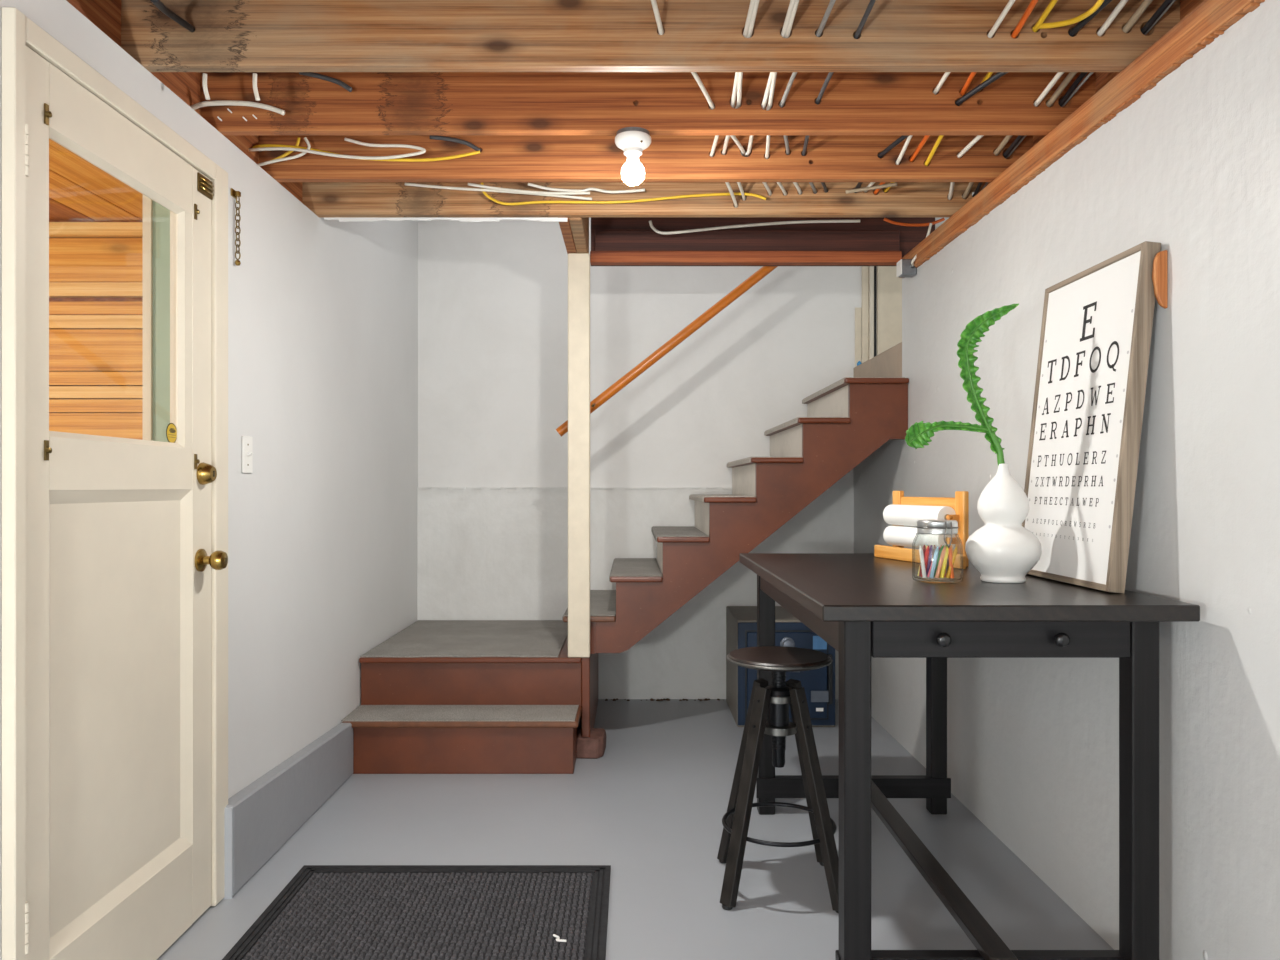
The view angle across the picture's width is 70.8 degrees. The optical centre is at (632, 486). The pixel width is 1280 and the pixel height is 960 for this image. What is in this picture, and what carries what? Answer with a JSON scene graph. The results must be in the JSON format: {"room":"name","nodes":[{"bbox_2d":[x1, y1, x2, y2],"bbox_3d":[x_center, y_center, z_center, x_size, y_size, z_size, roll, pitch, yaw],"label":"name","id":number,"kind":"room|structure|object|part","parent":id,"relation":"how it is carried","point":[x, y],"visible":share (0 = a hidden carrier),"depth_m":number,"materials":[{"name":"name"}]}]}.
{"room":"basement","nodes":[
{"label":"basement","id":0,"kind":"room"},
{"bbox_2d":[0,0,417,959],"bbox_3d":[-1.264,-0.330,1.675,0.152,3.000,6.850,0,0,0],"label":"wall","id":1,"kind":"structure","parent":0,"point":[323,314],"depth_m":3.16,"materials":[{"name":"white paint"}]},
{"bbox_2d":[2,7,227,959],"bbox_3d":[-1.228,0.126,2.145,0.259,2.091,0.910,0,0,0],"label":"door","id":2,"kind":"structure","parent":1,"relation":"in","point":[115,549],"depth_m":2.04,"materials":[{"name":"beige paint"}]},
{"bbox_3d":[-1.173,0.133,1.705,0.027,2.069,0.030,0,0,0],"label":"casing","id":3,"kind":"part","parent":2,"relation":"part of","materials":[{"name":"beige paint"}]},
{"bbox_3d":[-1.194,0.477,2.098,0.012,0.941,0.585,0,0,0],"label":"panel","id":4,"kind":"part","parent":2,"relation":"part of","materials":[{"name":"beige paint"}]},
{"bbox_3d":[-1.173,-0.878,2.111,0.027,0.048,0.780,0,0,0],"label":"casing","id":5,"kind":"part","parent":2,"relation":"part of","materials":[{"name":"beige paint"}]},
{"bbox_3d":[-1.190,1.055,2.098,0.040,0.214,0.585,0,0,0],"label":"rail","id":6,"kind":"part","parent":2,"relation":"part of","materials":[{"name":"beige paint"}]},
{"bbox_3d":[-1.190,-0.048,2.098,0.040,0.109,0.585,0,0,0],"label":"rail","id":7,"kind":"part","parent":2,"relation":"part of","materials":[{"name":"beige paint"}]},
{"bbox_3d":[-1.190,-0.787,2.098,0.040,0.130,0.585,0,0,0],"label":"rail","id":8,"kind":"part","parent":2,"relation":"part of","materials":[{"name":"beige paint"}]},
{"bbox_3d":[-1.182,0.477,2.098,0.020,0.941,0.585,0,0,0],"label":"panel moulding","id":9,"kind":"part","parent":2,"relation":"part of","materials":[{"name":"beige paint"}]},
{"bbox_3d":[-1.347,0.123,2.546,0.023,2.087,0.108,0,0,0],"label":"casing","id":10,"kind":"part","parent":2,"relation":"part of","materials":[{"name":"beige paint"}]},
{"bbox_3d":[-1.163,-0.820,2.455,0.007,0.031,0.070,0,0,0],"label":"bolt rod","id":11,"kind":"part","parent":2,"relation":"part of","materials":[{"name":"gold metal"}]},
{"bbox_3d":[-1.121,0.198,2.432,0.038,0.053,0.053,0,0,0],"label":"knob","id":12,"kind":"part","parent":2,"relation":"part of","materials":[{"name":"gold metal"}]},
{"bbox_3d":[-1.173,0.133,2.542,0.027,2.069,0.080,0,0,0],"label":"casing","id":13,"kind":"part","parent":2,"relation":"part of","materials":[{"name":"beige paint"}]},
{"bbox_2d":[231,188,240,265],"bbox_3d":[-1.177,-0.770,2.672,0.020,0.224,0.035,0,0,0],"label":"chain","id":14,"kind":"object","parent":1,"relation":"hanging from","point":[235,194],"visible":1,"depth_m":2.67,"materials":[{"name":"gold metal"}]},
{"bbox_3d":[-1.178,-0.871,2.672,0.020,0.022,0.035,0,0,0],"label":"wall plate","id":15,"kind":"part","parent":14,"relation":"part of","materials":[{"name":"gold metal"}]},
{"bbox_2d":[242,436,252,472],"bbox_3d":[-1.177,-0.099,2.763,0.020,0.114,0.070,0,0,0],"label":"light switch","id":16,"kind":"object","parent":1,"relation":"attached to","point":[247,441],"visible":1,"depth_m":2.76,"materials":[{"name":"beige plastic"}]},
{"bbox_2d":[223,722,352,898],"bbox_3d":[-1.163,1.039,3.112,0.050,0.262,1.112,0,0,0],"label":"baseboard","id":17,"kind":"structure","parent":1,"relation":"attached to","point":[262,816],"depth_m":2.90,"materials":[{"name":"grey paint"}]},
{"bbox_2d":[157,699,1113,959],"bbox_3d":[0.480,1.230,1.675,3.640,0.120,6.850,0,0,0],"label":"floor","id":18,"kind":"structure","parent":0,"point":[652,808],"depth_m":2.90,"materials":[{"name":"grey paint"}]},
{"bbox_2d":[222,865,610,959],"bbox_3d":[-0.539,1.164,2.431,0.942,0.012,0.662,0,0,0],"label":"door mat","id":19,"kind":"object","parent":18,"relation":"on","point":[325,912],"visible":1,"depth_m":2.45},
{"bbox_2d":[553,934,566,941],"bbox_3d":[-0.191,1.157,2.305,0.048,0.005,0.018,0,0,41],"label":"scrap","id":20,"kind":"object","parent":19,"relation":"on","point":[558,939],"visible":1,"depth_m":2.30,"materials":[{"name":"white paper"}]},
{"bbox_2d":[576,728,605,758],"bbox_3d":[-0.190,1.128,3.967,0.142,0.084,0.197,0,0,0],"label":"footing stone","id":21,"kind":"object","parent":18,"relation":"on","point":[592,747],"visible":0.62,"depth_m":3.88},
{"bbox_2d":[341,342,908,773],"bbox_3d":[0.508,0.257,4.306,3.383,1.827,1.331,0,0,0],"label":"staircase","id":22,"kind":"structure","parent":18,"relation":"on","point":[438,696],"depth_m":3.98,"materials":[{"name":"paint"}]},
{"bbox_2d":[568,253,589,657],"bbox_3d":[-0.234,-0.137,3.917,0.095,1.748,0.059,0,0,0],"label":"support post","id":23,"kind":"object","parent":22,"relation":"on","point":[578,263],"visible":1,"depth_m":3.89,"materials":[{"name":"beige paint"}]},
{"bbox_3d":[-0.205,0.911,3.923,0.034,0.347,0.046,0,0,0],"label":"corner post","id":24,"kind":"part","parent":22,"relation":"part of","materials":[{"name":"brown paint"}]},
{"bbox_3d":[-0.206,0.966,4.446,0.032,0.408,0.998,0,0,0],"label":"panel","id":25,"kind":"part","parent":22,"relation":"part of","materials":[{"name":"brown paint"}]},
{"bbox_2d":[717,646,838,913],"bbox_3d":[0.428,0.832,2.645,0.354,0.677,0.354,0,0,4],"label":"bar stool","id":26,"kind":"object","parent":18,"relation":"on","point":[774,700],"visible":1,"depth_m":2.56,"materials":[{"name":"brown wood"}]},
{"bbox_3d":[0.334,0.871,2.753,0.040,0.588,0.177,0,0,-41],"label":"leg","id":27,"kind":"part","parent":26,"relation":"part of","materials":[{"name":"brown wood"}]},
{"bbox_3d":[0.320,0.871,2.551,0.177,0.588,0.040,0,0,-41],"label":"leg","id":28,"kind":"part","parent":26,"relation":"part of","materials":[{"name":"brown wood"}]},
{"bbox_3d":[0.428,0.503,2.645,0.296,0.021,0.296,0,0,4],"label":"seat","id":29,"kind":"part","parent":26,"relation":"part of","materials":[{"name":"brown wood"}]},
{"bbox_3d":[0.536,0.871,2.739,0.177,0.588,0.040,0,0,-41],"label":"leg","id":30,"kind":"part","parent":26,"relation":"part of","materials":[{"name":"brown wood"}]},
{"bbox_3d":[0.522,0.871,2.537,0.040,0.588,0.177,0,0,-41],"label":"leg","id":31,"kind":"part","parent":26,"relation":"part of","materials":[{"name":"brown wood"}]},
{"bbox_2d":[726,606,834,726],"bbox_3d":[0.746,0.909,4.605,0.478,0.522,0.590,0,0,0],"label":"safe","id":32,"kind":"object","parent":18,"relation":"on","point":[741,621],"visible":0.59,"depth_m":4.37,"materials":[{"name":"blue metal"}]},
{"bbox_3d":[0.746,0.911,4.361,0.388,0.417,0.015,0,0,0],"label":"door","id":33,"kind":"part","parent":32,"relation":"part of","materials":[{"name":"blue metal"}]},
{"bbox_3d":[0.905,1.012,4.350,0.090,0.055,0.006,0,0,0],"label":"lock plate","id":34,"kind":"part","parent":32,"relation":"part of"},
{"bbox_3d":[0.903,0.752,4.352,0.067,0.065,0.002,0,0,0],"label":"maker plate","id":35,"kind":"part","parent":32,"relation":"part of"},
{"bbox_2d":[739,553,1199,959],"bbox_3d":[0.784,0.708,2.594,0.783,0.925,1.462,0,0,0],"label":"bar table","id":36,"kind":"object","parent":18,"relation":"on","point":[864,606],"visible":0.93,"depth_m":1.92,"materials":[{"name":"black wood"}]},
{"bbox_3d":[0.479,0.725,3.241,0.058,0.890,0.058,0,0,0],"label":"leg","id":37,"kind":"part","parent":36,"relation":"part of","materials":[{"name":"black wood"}]},
{"bbox_3d":[0.479,0.725,1.944,0.058,0.890,0.058,0,0,0],"label":"leg","id":38,"kind":"part","parent":36,"relation":"part of","materials":[{"name":"black wood"}]},
{"bbox_2d":[874,491,968,568],"bbox_3d":[0.942,0.129,2.918,0.070,0.232,0.490,0,0,-16],"label":"stand","id":39,"kind":"object","parent":36,"relation":"on","point":[960,503],"visible":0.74,"depth_m":2.82,"materials":[{"name":"orange wood"}]},
{"bbox_2d":[883,525,955,548],"bbox_3d":[0.925,0.164,2.922,0.067,0.067,0.315,0,0,-16],"label":"paper roll","id":40,"kind":"object","parent":39,"relation":"on","point":[907,536],"visible":0.76,"depth_m":2.92,"materials":[{"name":"paper"}]},
{"bbox_2d":[883,504,955,525],"bbox_3d":[0.925,0.094,2.922,0.069,0.069,0.315,0,0,-16],"label":"paper roll","id":41,"kind":"object","parent":39,"relation":"on","point":[905,515],"visible":0.88,"depth_m":2.90,"materials":[{"name":"paper"}]},
{"bbox_3d":[0.963,0.053,2.936,0.014,0.040,0.307,0,0,-16],"label":"rail","id":42,"kind":"part","parent":39,"relation":"part of","materials":[{"name":"orange wood"}]},
{"bbox_3d":[0.982,0.165,2.762,0.036,0.020,0.010,0,0,-16],"label":"arm","id":43,"kind":"part","parent":39,"relation":"part of","materials":[{"name":"orange wood"}]},
{"bbox_3d":[0.982,0.095,2.762,0.036,0.020,0.010,0,0,-16],"label":"arm","id":44,"kind":"part","parent":39,"relation":"part of","materials":[{"name":"orange wood"}]},
{"bbox_3d":[1.093,0.725,3.241,0.058,0.890,0.058,0,0,0],"label":"leg","id":45,"kind":"part","parent":36,"relation":"part of","materials":[{"name":"black wood"}]},
{"bbox_2d":[913,520,962,582],"bbox_3d":[0.787,0.165,2.321,0.107,0.160,0.115,0,0,-13],"label":"glass jar","id":46,"kind":"object","parent":36,"relation":"on","point":[936,527],"visible":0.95,"depth_m":2.29,"materials":[{"name":"clear"}]},
{"bbox_2d":[919,545,925,576],"bbox_3d":[0.752,0.192,2.339,0.021,0.083,0.010,0,0,-32],"label":"crayon","id":47,"kind":"object","parent":46,"relation":"in","point":[924,547],"visible":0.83,"depth_m":2.34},
{"bbox_2d":[919,545,926,577],"bbox_3d":[0.744,0.192,2.310,0.010,0.083,0.020,0,0,-39],"label":"crayon","id":48,"kind":"object","parent":46,"relation":"in","point":[920,547],"visible":1,"depth_m":2.31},
{"bbox_2d":[921,546,928,576],"bbox_3d":[0.756,0.193,2.326,0.026,0.082,0.010,0,0,-31],"label":"crayon","id":49,"kind":"object","parent":46,"relation":"in","point":[926,557],"visible":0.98,"depth_m":2.32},
{"bbox_2d":[926,545,932,576],"bbox_3d":[0.766,0.192,2.330,0.020,0.083,0.010,0,0,16],"label":"crayon","id":50,"kind":"object","parent":46,"relation":"in","point":[931,547],"visible":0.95,"depth_m":2.33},
{"bbox_2d":[929,546,938,577],"bbox_3d":[0.771,0.193,2.305,0.029,0.082,0.010,0,0,-25],"label":"crayon","id":51,"kind":"object","parent":46,"relation":"in","point":[935,557],"visible":1,"depth_m":2.30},
{"bbox_3d":[0.786,0.103,2.325,0.100,0.036,0.100,0,0,0],"label":"lid","id":52,"kind":"part","parent":46,"relation":"part of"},
{"bbox_2d":[934,546,942,576],"bbox_3d":[0.785,0.193,2.316,0.026,0.082,0.010,0,0,11],"label":"crayon","id":53,"kind":"object","parent":46,"relation":"in","point":[941,549],"visible":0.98,"depth_m":2.31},
{"bbox_2d":[935,546,945,577],"bbox_3d":[0.785,0.193,2.301,0.027,0.082,0.010,0,0,6],"label":"crayon","id":54,"kind":"object","parent":46,"relation":"in","point":[941,559],"visible":1,"depth_m":2.30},
{"bbox_2d":[940,547,948,577],"bbox_3d":[0.796,0.192,2.300,0.022,0.083,0.010,0,0,6],"label":"crayon","id":55,"kind":"object","parent":46,"relation":"in","point":[943,568],"visible":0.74,"depth_m":2.30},
{"bbox_2d":[948,546,953,577],"bbox_3d":[0.813,0.191,2.300,0.017,0.083,0.010,0,0,-21],"label":"crayon","id":56,"kind":"object","parent":46,"relation":"in","point":[949,550],"visible":0.74,"depth_m":2.30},
{"bbox_2d":[946,547,956,577],"bbox_3d":[0.814,0.193,2.300,0.029,0.082,0.010,0,0,10],"label":"crayon","id":57,"kind":"object","parent":46,"relation":"in","point":[954,554],"visible":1,"depth_m":2.30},
{"bbox_3d":[0.654,0.322,1.901,0.031,0.031,0.033,0,0,0],"label":"knob","id":58,"kind":"part","parent":36,"relation":"part of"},
{"bbox_3d":[0.786,0.323,1.928,0.550,0.083,0.020,0,0,0],"label":"drawer","id":59,"kind":"part","parent":36,"relation":"part of","materials":[{"name":"black wood"}]},
{"bbox_2d":[965,464,1041,582],"bbox_3d":[0.960,0.092,2.335,0.184,0.305,0.184,0,0,0],"label":"vase","id":60,"kind":"object","parent":36,"relation":"on","point":[1002,550],"visible":1,"depth_m":2.28,"materials":[{"name":"white ceramic"}]},
{"bbox_2d":[905,304,1018,464],"bbox_3d":[0.841,-0.255,2.315,0.302,0.434,0.040,0,0,-7],"label":"frond","id":61,"kind":"object","parent":60,"relation":"on","point":[919,434],"visible":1,"depth_m":2.33,"materials":[{"name":"green plant"}]},
{"bbox_3d":[0.946,-0.092,2.335,0.046,0.108,0.019,0,0,0],"label":"stem","id":62,"kind":"part","parent":61,"relation":"part of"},
{"bbox_3d":[0.904,0.322,1.901,0.031,0.031,0.033,0,0,0],"label":"knob","id":63,"kind":"part","parent":36,"relation":"part of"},
{"bbox_2d":[1022,241,1160,593],"bbox_3d":[1.149,-0.159,2.310,0.122,0.807,0.500,0,0,0],"label":"chart","id":64,"kind":"object","parent":36,"relation":"on","point":[1096,327],"visible":1,"depth_m":2.23,"materials":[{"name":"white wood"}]},
{"bbox_3d":[1.108,0.235,2.310,0.039,0.018,0.470,0,0,0],"label":"frame rail","id":65,"kind":"part","parent":64,"relation":"part of","materials":[{"name":"brown wood"}]},
{"bbox_3d":[1.190,-0.554,2.310,0.039,0.019,0.470,0,0,0],"label":"frame rail","id":66,"kind":"part","parent":64,"relation":"part of","materials":[{"name":"brown wood"}]},
{"bbox_3d":[1.093,0.725,1.944,0.058,0.890,0.058,0,0,0],"label":"leg","id":67,"kind":"part","parent":36,"relation":"part of","materials":[{"name":"black wood"}]},
{"bbox_2d":[66,0,1264,267],"bbox_3d":[0.480,-1.432,1.675,3.640,0.996,6.850,0,0,0],"label":"ceiling","id":68,"kind":"structure","parent":0,"point":[544,89],"depth_m":2.58,"materials":[{"name":"brown wood"}]},
{"bbox_2d":[150,0,194,31],"bbox_3d":[-1.060,-1.083,2.061,0.031,0.062,0.230,0,0,-6],"label":"electrical cable","id":69,"kind":"object","parent":68,"relation":"attached to","point":[157,3],"visible":1,"depth_m":2.08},
{"bbox_2d":[202,73,209,99],"bbox_3d":[-1.090,-1.023,2.300,0.020,0.066,0.012,0,0,0],"label":"electrical cable","id":70,"kind":"object","parent":68,"relation":"attached to","point":[204,79],"visible":1,"depth_m":2.30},
{"bbox_2d":[190,100,284,114],"bbox_3d":[-1.115,-1.062,2.520,0.280,0.042,0.014,0,0,0],"label":"electrical cable","id":71,"kind":"object","parent":68,"relation":"attached to","point":[223,102],"visible":0.88,"depth_m":2.52,"materials":[{"name":"plastic"}]},
{"bbox_2d":[253,73,259,100],"bbox_3d":[-0.963,-1.022,2.300,0.020,0.068,0.012,0,0,0],"label":"electrical cable","id":72,"kind":"object","parent":68,"relation":"attached to","point":[255,89],"visible":1,"depth_m":2.30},
{"bbox_2d":[257,137,310,165],"bbox_3d":[-1.137,-1.086,2.920,0.182,0.098,0.010,0,0,0],"label":"electrical cable","id":73,"kind":"object","parent":68,"relation":"attached to","point":[305,138],"visible":0.94,"depth_m":2.92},
{"bbox_2d":[270,137,299,160],"bbox_3d":[-1.142,-1.099,2.945,0.108,0.087,0.010,0,0,0],"label":"electrical cable","id":74,"kind":"object","parent":68,"relation":"attached to","point":[298,138],"visible":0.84,"depth_m":2.94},
{"bbox_2d":[299,72,351,91],"bbox_3d":[-0.863,-1.142,2.530,0.149,0.063,0.014,0,0,0],"label":"electrical cable","id":75,"kind":"object","parent":68,"relation":"attached to","point":[310,74],"visible":0.9,"depth_m":2.52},
{"bbox_2d":[248,137,425,159],"bbox_3d":[-0.954,-1.091,2.900,0.574,0.072,0.010,0,0,0],"label":"electrical cable","id":76,"kind":"object","parent":68,"relation":"attached to","point":[423,150],"visible":1,"depth_m":2.90,"materials":[{"name":"plastic"}]},
{"bbox_2d":[252,144,479,161],"bbox_3d":[-0.884,-1.087,2.930,0.774,0.057,0.010,0,0,0],"label":"electrical cable","id":77,"kind":"object","parent":68,"relation":"attached to","point":[261,145],"visible":0.66,"depth_m":2.93,"materials":[{"name":"plastic"}]},
{"bbox_2d":[430,135,480,150],"bbox_3d":[-0.580,-1.121,2.940,0.168,0.058,0.014,0,0,0],"label":"electrical cable","id":78,"kind":"object","parent":68,"relation":"attached to","point":[435,137],"visible":0.99,"depth_m":2.94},
{"bbox_2d":[405,183,591,199],"bbox_3d":[-0.498,-1.093,3.330,0.693,0.066,0.010,0,0,0],"label":"electrical cable","id":79,"kind":"object","parent":68,"relation":"attached to","point":[406,184],"visible":1,"depth_m":3.33,"materials":[{"name":"plastic"}]},
{"bbox_2d":[468,183,589,194],"bbox_3d":[-0.383,-1.097,3.310,0.450,0.044,0.010,0,0,0],"label":"electrical cable","id":80,"kind":"object","parent":68,"relation":"attached to","point":[469,184],"visible":1,"depth_m":3.31,"materials":[{"name":"plastic"}]},
{"bbox_2d":[528,183,644,192],"bbox_3d":[-0.170,-1.093,3.290,0.429,0.039,0.010,0,0,0],"label":"electrical cable","id":81,"kind":"object","parent":68,"relation":"attached to","point":[529,184],"visible":1,"depth_m":3.29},
{"bbox_2d":[481,183,765,204],"bbox_3d":[-0.035,-1.087,3.340,1.061,0.084,0.010,0,0,0],"label":"electrical cable","id":82,"kind":"object","parent":68,"relation":"attached to","point":[484,192],"visible":0.98,"depth_m":3.34,"materials":[{"name":"plastic"}]},
{"bbox_2d":[615,127,650,185],"bbox_3d":[0.000,-0.945,2.595,0.105,0.148,0.105,0,0,0],"label":"ceiling light","id":83,"kind":"object","parent":68,"relation":"attached to","point":[632,140],"visible":1,"depth_m":2.57,"materials":[{"name":"white ceramic"}]},
{"bbox_3d":[0.000,-0.882,2.595,0.066,0.022,0.066,0,0,0],"label":"bulb","id":84,"kind":"part","parent":83,"relation":"part of","materials":[{"name":"white"}]},
{"bbox_3d":[0.000,-1.014,2.595,0.096,0.012,0.096,0,0,0],"label":"backing plate","id":85,"kind":"part","parent":83,"relation":"part of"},
{"bbox_2d":[651,0,771,195],"bbox_3d":[0.236,-1.119,2.633,0.063,0.076,1.692,0,0,19],"label":"electrical cable","id":86,"kind":"object","parent":68,"relation":"attached to","point":[653,2],"visible":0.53,"depth_m":2.49,"materials":[{"name":"plastic"}]},
{"bbox_2d":[709,0,755,207],"bbox_3d":[0.279,-1.096,2.631,0.115,0.097,1.610,0,0,4],"label":"electrical cable","id":87,"kind":"object","parent":68,"relation":"attached to","point":[752,2],"visible":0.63,"depth_m":2.51,"materials":[{"name":"plastic"}]},
{"bbox_2d":[721,0,758,200],"bbox_3d":[0.306,-1.110,2.631,0.098,0.072,1.612,0,0,5],"label":"electrical cable","id":88,"kind":"object","parent":68,"relation":"attached to","point":[740,74],"visible":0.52,"depth_m":2.50,"materials":[{"name":"plastic"}]},
{"bbox_2d":[649,220,859,234],"bbox_3d":[0.523,-1.121,3.880,0.911,0.065,0.013,0,0,0],"label":"electrical cable","id":89,"kind":"object","parent":68,"relation":"attached to","point":[650,221],"visible":1,"depth_m":3.88,"materials":[{"name":"plastic"}]},
{"bbox_3d":[0.585,-1.413,4.058,1.550,0.833,0.014,0,0,0],"label":"stairwell panel","id":90,"kind":"part","parent":68,"relation":"part of","materials":[{"name":"brown wood"}]},
{"bbox_2d":[745,0,795,195],"bbox_3d":[0.400,-1.118,2.637,0.155,0.062,1.620,0,0,8],"label":"electrical cable","id":91,"kind":"object","parent":68,"relation":"attached to","point":[792,2],"visible":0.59,"depth_m":2.48,"materials":[{"name":"plastic"}]},
{"bbox_2d":[764,0,801,194],"bbox_3d":[0.440,-1.118,2.637,0.138,0.066,1.628,0,0,10],"label":"electrical cable","id":92,"kind":"object","parent":68,"relation":"attached to","point":[771,93],"visible":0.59,"depth_m":2.51,"materials":[{"name":"plastic"}]},
{"bbox_2d":[779,0,835,193],"bbox_3d":[0.504,-1.116,2.637,0.160,0.057,1.622,0,0,8],"label":"electrical cable","id":93,"kind":"object","parent":68,"relation":"attached to","point":[832,2],"visible":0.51,"depth_m":2.46,"materials":[{"name":"plastic"}]},
{"bbox_2d":[801,0,875,192],"bbox_3d":[0.580,-1.112,2.634,0.134,0.056,1.616,0,0,7],"label":"electrical cable","id":94,"kind":"object","parent":68,"relation":"attached to","point":[871,3],"visible":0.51,"depth_m":2.44,"materials":[{"name":"plastic"}]},
{"bbox_2d":[846,182,897,193],"bbox_3d":[0.848,-1.063,3.200,0.183,0.041,0.013,0,0,0],"label":"electrical cable","id":95,"kind":"object","parent":68,"relation":"attached to","point":[895,183],"visible":1,"depth_m":3.19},
{"bbox_2d":[884,218,944,226],"bbox_3d":[1.199,-1.130,3.840,0.261,0.038,0.013,0,0,0],"label":"electrical cable","id":96,"kind":"object","parent":68,"relation":"attached to","point":[885,219],"visible":0.97,"depth_m":3.83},
{"bbox_2d":[864,0,1014,192],"bbox_3d":[0.871,-1.104,2.627,0.028,0.080,1.605,0,0,0],"label":"electrical cable","id":97,"kind":"object","parent":68,"relation":"attached to","point":[1010,3],"visible":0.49,"depth_m":2.48,"materials":[{"name":"plastic"}]},
{"bbox_2d":[873,0,1037,194],"bbox_3d":[0.928,-1.111,2.627,0.050,0.076,1.605,0,0,0],"label":"electrical cable","id":98,"kind":"object","parent":68,"relation":"attached to","point":[1033,3],"visible":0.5,"depth_m":2.48,"materials":[{"name":"plastic"}]},
{"bbox_2d":[883,0,1057,192],"bbox_3d":[0.975,-1.107,2.627,0.051,0.096,1.605,0,0,-1],"label":"electrical cable","id":99,"kind":"object","parent":68,"relation":"attached to","point":[1052,3],"visible":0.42,"depth_m":2.48,"materials":[{"name":"plastic"}]},
{"bbox_2d":[854,0,1111,192],"bbox_3d":[0.942,-1.119,2.619,0.120,0.061,1.634,0,0,-11],"label":"electrical cable","id":100,"kind":"object","parent":68,"relation":"attached to","point":[1081,24],"visible":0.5,"depth_m":2.48,"materials":[{"name":"plastic"}]},
{"bbox_2d":[947,0,1127,199],"bbox_3d":[1.111,-1.113,2.629,0.113,0.072,1.607,0,0,2],"label":"electrical cable","id":101,"kind":"object","parent":68,"relation":"attached to","point":[1121,4],"visible":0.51,"depth_m":2.48,"materials":[{"name":"plastic"}]},
{"bbox_2d":[962,0,1152,198],"bbox_3d":[1.208,-1.124,2.627,0.048,0.089,1.607,0,0,2],"label":"electrical cable","id":102,"kind":"object","parent":68,"relation":"attached to","point":[1145,3],"visible":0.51,"depth_m":2.48,"materials":[{"name":"plastic"}]},
{"bbox_2d":[1038,0,1103,28],"bbox_3d":[1.017,-1.091,2.070,0.044,0.055,0.223,0,0,-13],"label":"electrical cable","id":103,"kind":"object","parent":68,"relation":"attached to","point":[1098,3],"visible":1,"depth_m":2.09,"materials":[{"name":"plastic"}]},
{"bbox_2d":[972,0,1172,196],"bbox_3d":[1.246,-1.124,2.627,0.057,0.078,1.606,0,0,1],"label":"electrical cable","id":104,"kind":"object","parent":68,"relation":"attached to","point":[1166,3],"visible":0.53,"depth_m":2.49,"materials":[{"name":"plastic"}]},
{"bbox_2d":[982,0,1175,188],"bbox_3d":[1.260,-1.126,2.627,0.052,0.068,1.606,0,0,1],"label":"electrical cable","id":105,"kind":"object","parent":68,"relation":"attached to","point":[1173,1],"visible":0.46,"depth_m":2.50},
{"bbox_3d":[1.277,-0.980,1.150,0.166,0.079,5.800,0,0,0],"label":"sill plate","id":106,"kind":"part","parent":68,"relation":"part of","materials":[{"name":"brown wood"}]},
{"bbox_2d":[417,192,973,700],"bbox_3d":[0.480,-0.330,5.007,3.640,3.000,0.191,0,0,0],"label":"wall","id":107,"kind":"structure","parent":0,"point":[492,489],"depth_m":4.97,"materials":[{"name":"paint"}]},
{"bbox_2d":[556,266,777,436],"bbox_3d":[0.189,-0.664,4.045,1.086,0.866,0.193,0,0,0],"label":"handrail","id":108,"kind":"object","parent":107,"relation":"attached to","point":[763,271],"visible":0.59,"depth_m":4.10,"materials":[{"name":"brown wood"}]},
{"bbox_2d":[855,227,937,366],"bbox_3d":[1.712,-0.955,4.957,0.975,0.950,0.029,0,0,0],"label":"door frame","id":109,"kind":"structure","parent":107,"relation":"attached to","point":[889,286],"depth_m":4.94,"materials":[{"name":"beige paint"}]},
{"bbox_3d":[1.281,-0.880,4.965,0.038,0.800,0.011,0,0,0],"label":"casing","id":110,"kind":"part","parent":109,"relation":"part of","materials":[{"name":"beige paint"}]},
{"bbox_3d":[1.314,-0.880,4.960,0.024,0.800,0.021,0,0,0],"label":"casing","id":111,"kind":"part","parent":109,"relation":"part of","materials":[{"name":"beige paint"}]},
{"bbox_3d":[1.772,-0.955,4.956,0.855,0.950,0.028,0,0,0],"label":"door panel","id":112,"kind":"part","parent":109,"relation":"part of","materials":[{"name":"beige paint"}]},
{"bbox_2d":[853,0,1279,959],"bbox_3d":[1.292,-0.330,1.611,0.150,3.000,6.722,0,0,0],"label":"wall","id":113,"kind":"structure","parent":0,"point":[1191,167],"depth_m":2.06,"materials":[{"name":"paint"}]},
{"bbox_2d":[897,259,916,277],"bbox_3d":[1.179,-0.942,3.868,0.069,0.067,0.080,0,0,0],"label":"junction box","id":114,"kind":"object","parent":113,"relation":"attached to","point":[905,269],"visible":0.9,"depth_m":3.85,"materials":[{"name":"grey metal"}]},
{"bbox_2d":[911,223,931,265],"bbox_3d":[1.218,-1.026,3.797,0.087,0.170,0.035,0,0,24],"label":"electrical cable","id":115,"kind":"object","parent":114,"relation":"attached to","point":[930,224],"visible":0.66,"depth_m":3.79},
{"bbox_2d":[1152,250,1167,308],"bbox_3d":[1.201,-0.473,2.050,0.030,0.133,0.013,0,0,0],"label":"peg","id":116,"kind":"object","parent":113,"relation":"attached to","point":[1160,262],"visible":1,"depth_m":2.04,"materials":[{"name":"orange wood"}]},
{"label":"outside","id":117,"kind":"structure","parent":0,"visible":0},
{"bbox_3d":[-2.272,1.231,1.800,1.855,0.118,2.800,0,0,0],"label":"deck","id":118,"kind":"object","parent":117,"visible":0},
{"bbox_2d":[49,220,142,439],"bbox_3d":[-2.200,-0.130,3.115,1.600,2.600,0.079,0,0,0],"label":"wall","id":119,"kind":"structure","parent":118,"relation":"on","point":[96,266],"depth_m":3.10,"materials":[{"name":"brown wood"}]},
{"bbox_2d":[49,139,142,219],"bbox_3d":[-2.202,-0.925,1.845,1.596,0.020,2.490,0,0,0],"label":"ceiling","id":120,"kind":"structure","parent":119,"relation":"attached to","point":[79,189],"depth_m":2.81,"materials":[{"name":"brown wood"}]}
]}

